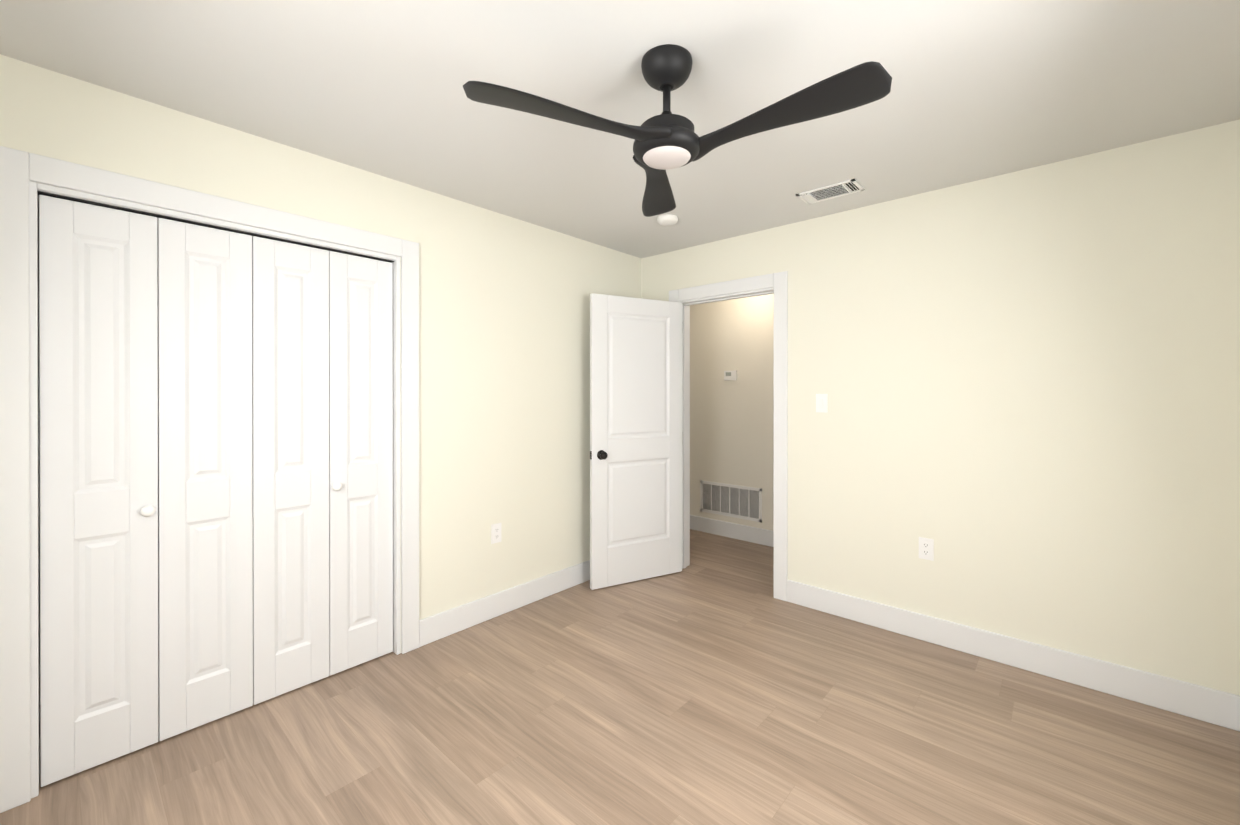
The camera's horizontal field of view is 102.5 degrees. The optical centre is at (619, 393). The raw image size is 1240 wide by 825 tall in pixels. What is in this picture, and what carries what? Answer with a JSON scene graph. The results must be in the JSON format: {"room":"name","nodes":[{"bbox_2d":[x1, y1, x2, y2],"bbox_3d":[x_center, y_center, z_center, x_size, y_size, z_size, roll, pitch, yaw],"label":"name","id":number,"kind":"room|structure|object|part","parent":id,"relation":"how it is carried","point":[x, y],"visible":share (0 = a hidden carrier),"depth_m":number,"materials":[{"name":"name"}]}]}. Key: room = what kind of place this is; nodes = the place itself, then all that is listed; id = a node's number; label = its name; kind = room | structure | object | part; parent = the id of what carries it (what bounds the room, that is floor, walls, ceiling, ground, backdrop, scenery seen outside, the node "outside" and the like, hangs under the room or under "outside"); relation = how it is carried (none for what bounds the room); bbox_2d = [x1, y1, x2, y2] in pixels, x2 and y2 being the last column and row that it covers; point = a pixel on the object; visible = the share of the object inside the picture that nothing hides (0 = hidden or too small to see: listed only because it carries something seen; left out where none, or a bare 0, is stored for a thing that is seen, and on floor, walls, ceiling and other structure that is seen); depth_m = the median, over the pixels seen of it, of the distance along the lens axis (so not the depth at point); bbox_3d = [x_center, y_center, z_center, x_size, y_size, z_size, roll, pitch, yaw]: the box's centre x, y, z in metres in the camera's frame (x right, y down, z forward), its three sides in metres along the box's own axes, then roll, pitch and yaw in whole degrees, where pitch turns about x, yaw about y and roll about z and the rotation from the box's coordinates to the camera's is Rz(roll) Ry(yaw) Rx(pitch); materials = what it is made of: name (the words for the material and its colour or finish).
{"room":"empty bedroom","nodes":[
{"label":"empty bedroom","id":0,"kind":"room"},
{"bbox_2d":[0,54,640,619],"bbox_3d":[-1.117,0.122,2.685,0.120,2.440,3.740,0,0,42],"label":"wall","id":1,"kind":"structure","parent":0,"point":[504,370],"depth_m":2.83,"materials":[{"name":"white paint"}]},
{"bbox_2d":[39,195,157,786],"bbox_3d":[-1.869,0.330,1.797,0.070,2.013,0.295,0,0,42],"label":"closet door","id":2,"kind":"structure","parent":1,"relation":"in","point":[98,311],"depth_m":1.79,"materials":[{"name":"white wood"}]},
{"bbox_3d":[-1.778,0.439,1.873,0.035,0.043,0.043,0,0,42],"label":"knob","id":3,"kind":"part","parent":2,"relation":"part of","materials":[{"name":"white plastic"}]},
{"bbox_2d":[157,218,252,740],"bbox_3d":[-1.684,0.329,2.031,0.035,2.013,0.295,0,0,42],"label":"closet door","id":4,"kind":"structure","parent":1,"relation":"in","point":[205,574],"depth_m":2.01,"materials":[{"name":"white wood"}]},
{"bbox_2d":[0,146,418,812],"bbox_3d":[-1.584,0.273,2.147,0.139,2.140,1.418,0,0,42],"label":"trim","id":5,"kind":"structure","parent":1,"relation":"attached to","point":[20,176],"depth_m":1.66,"materials":[{"name":"white wood"}]},
{"bbox_2d":[37,191,393,262],"bbox_3d":[-1.585,-0.684,2.141,0.053,0.004,1.198,0,0,42],"label":"track rail","id":6,"kind":"object","parent":1,"relation":"attached to","point":[175,219],"visible":0.58,"depth_m":2.00,"materials":[{"name":"black"}]},
{"bbox_2d":[252,236,328,704],"bbox_3d":[-1.485,0.329,2.253,0.035,2.013,0.295,0,0,42],"label":"closet door","id":7,"kind":"structure","parent":1,"relation":"in","point":[290,376],"depth_m":2.23,"materials":[{"name":"white wood"}]},
{"bbox_2d":[329,251,392,675],"bbox_3d":[-1.274,0.328,2.464,0.070,2.013,0.296,0,0,42],"label":"closet door","id":8,"kind":"structure","parent":1,"relation":"in","point":[360,460],"depth_m":2.46,"materials":[{"name":"white wood"}]},
{"bbox_3d":[-1.345,0.438,2.359,0.035,0.043,0.043,0,0,42],"label":"knob","id":9,"kind":"part","parent":8,"relation":"part of","materials":[{"name":"white plastic"}]},
{"bbox_2d":[491,523,500,543],"bbox_3d":[-0.746,0.842,3.006,0.008,0.115,0.070,0,0,42],"label":"outlet","id":10,"kind":"object","parent":1,"relation":"attached to","point":[495,533],"visible":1,"depth_m":3.00,"materials":[{"name":"white plastic"}]},
{"bbox_2d":[419,560,589,646],"bbox_3d":[-0.443,1.271,3.337,0.020,0.140,1.874,0,0,42],"label":"baseboard","id":11,"kind":"structure","parent":1,"relation":"attached to","point":[435,627],"depth_m":3.00,"materials":[{"name":"white wood"}]},
{"bbox_2d":[0,529,1239,824],"bbox_3d":[-0.043,1.373,2.494,5.140,0.060,4.880,0,0,42],"label":"floor","id":12,"kind":"structure","parent":0,"point":[714,683],"depth_m":1.94,"materials":[{"name":"brown wood"}]},
{"bbox_2d":[0,0,1239,257],"bbox_3d":[-0.043,-1.137,2.489,5.140,0.080,4.880,0,0,42],"label":"ceiling","id":13,"kind":"structure","parent":0,"point":[984,88],"depth_m":1.75,"materials":[{"name":"white paint"}]},
{"bbox_2d":[657,214,677,225],"bbox_3d":[0.296,-1.080,3.100,0.128,0.037,0.128,0,0,42],"label":"smoke detector","id":14,"kind":"object","parent":13,"relation":"attached to","point":[667,219],"visible":1,"depth_m":3.06,"materials":[{"name":"white plastic"}]},
{"bbox_2d":[463,44,891,216],"bbox_3d":[0.192,-0.928,1.540,1.095,0.335,1.148,0,0,42],"label":"ceiling fan","id":15,"kind":"object","parent":13,"relation":"hanging from","point":[665,140],"visible":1,"depth_m":1.51,"materials":[{"name":"black metal"}]},
{"bbox_2d":[796,179,864,203],"bbox_3d":[1.139,-1.091,2.700,0.304,0.013,0.176,0,0,42],"label":"ceiling vent","id":16,"kind":"object","parent":13,"relation":"in","point":[851,186],"visible":1,"depth_m":2.69,"materials":[{"name":"white plastic"}]},
{"bbox_2d":[690,294,773,530],"bbox_3d":[1.541,0.119,4.268,5.140,2.440,0.120,0,0,42],"label":"wall","id":17,"kind":"structure","parent":0,"point":[732,432],"depth_m":4.61,"materials":[{"name":"white paint"}]},
{"bbox_2d":[724,370,736,380],"bbox_3d":[1.029,-0.172,4.624,0.124,0.090,0.028,0,0,42],"label":"thermostat","id":18,"kind":"object","parent":17,"relation":"attached to","point":[730,375],"visible":1,"depth_m":4.61,"materials":[{"name":"white plastic"}]},
{"bbox_2d":[700,480,761,521],"bbox_3d":[1.024,0.993,4.644,0.640,0.300,0.010,0,0,42],"label":"air vent","id":19,"kind":"object","parent":17,"relation":"in","point":[738,501],"visible":1,"depth_m":4.63,"materials":[{"name":"white plastic"}]},
{"bbox_2d":[690,515,773,546],"bbox_3d":[1.496,1.269,4.220,4.900,0.140,0.016,0,0,42],"label":"baseboard","id":20,"kind":"structure","parent":17,"relation":"attached to","point":[717,527],"depth_m":4.61,"materials":[{"name":"white wood"}]},
{"bbox_2d":[641,119,1239,695],"bbox_3d":[0.862,0.120,3.506,5.140,2.440,0.120,0,0,42],"label":"wall","id":21,"kind":"structure","parent":0,"point":[1027,381],"depth_m":2.41,"materials":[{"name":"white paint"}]},
{"bbox_2d":[590,293,681,589],"bbox_3d":[0.121,0.323,3.589,0.324,2.018,0.726,0,0,42],"label":"bedroom door","id":22,"kind":"structure","parent":21,"relation":"in","point":[635,439],"depth_m":3.54,"materials":[{"name":"white wood"}]},
{"bbox_3d":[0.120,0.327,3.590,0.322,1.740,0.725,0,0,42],"label":"knob","id":23,"kind":"part","parent":22,"relation":"part of","materials":[{"name":"black metal"}]},
{"bbox_2d":[669,271,787,600],"bbox_3d":[0.778,0.273,3.582,0.939,2.135,0.158,0,0,42],"label":"door frame","id":24,"kind":"structure","parent":21,"relation":"attached to","point":[776,284],"depth_m":3.26,"materials":[{"name":"white wood"}]},
{"bbox_2d":[816,394,827,412],"bbox_3d":[1.246,0.056,3.076,0.070,0.115,0.012,0,0,42],"label":"light switch","id":25,"kind":"object","parent":21,"relation":"attached to","point":[821,402],"visible":1,"depth_m":3.07,"materials":[{"name":"white plastic"}]},
{"bbox_2d":[919,537,933,560],"bbox_3d":[1.665,0.842,2.706,0.070,0.115,0.008,0,0,42],"label":"outlet","id":26,"kind":"object","parent":21,"relation":"attached to","point":[926,548],"visible":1,"depth_m":2.70,"materials":[{"name":"white plastic"}]},
{"bbox_2d":[787,580,1238,730],"bbox_3d":[1.782,1.272,2.598,1.873,0.140,0.016,0,0,42],"label":"baseboard","id":27,"kind":"structure","parent":21,"relation":"attached to","point":[1207,704],"depth_m":2.38,"materials":[{"name":"white wood"}]},
{"bbox_2d":[1239,696,1239,730],"bbox_3d":[1.289,1.277,0.623,0.020,0.140,3.620,0,0,42],"label":"baseboard","id":28,"kind":"structure","parent":21,"relation":"attached to","point":[1239,696],"depth_m":1.98,"materials":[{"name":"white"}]}
]}

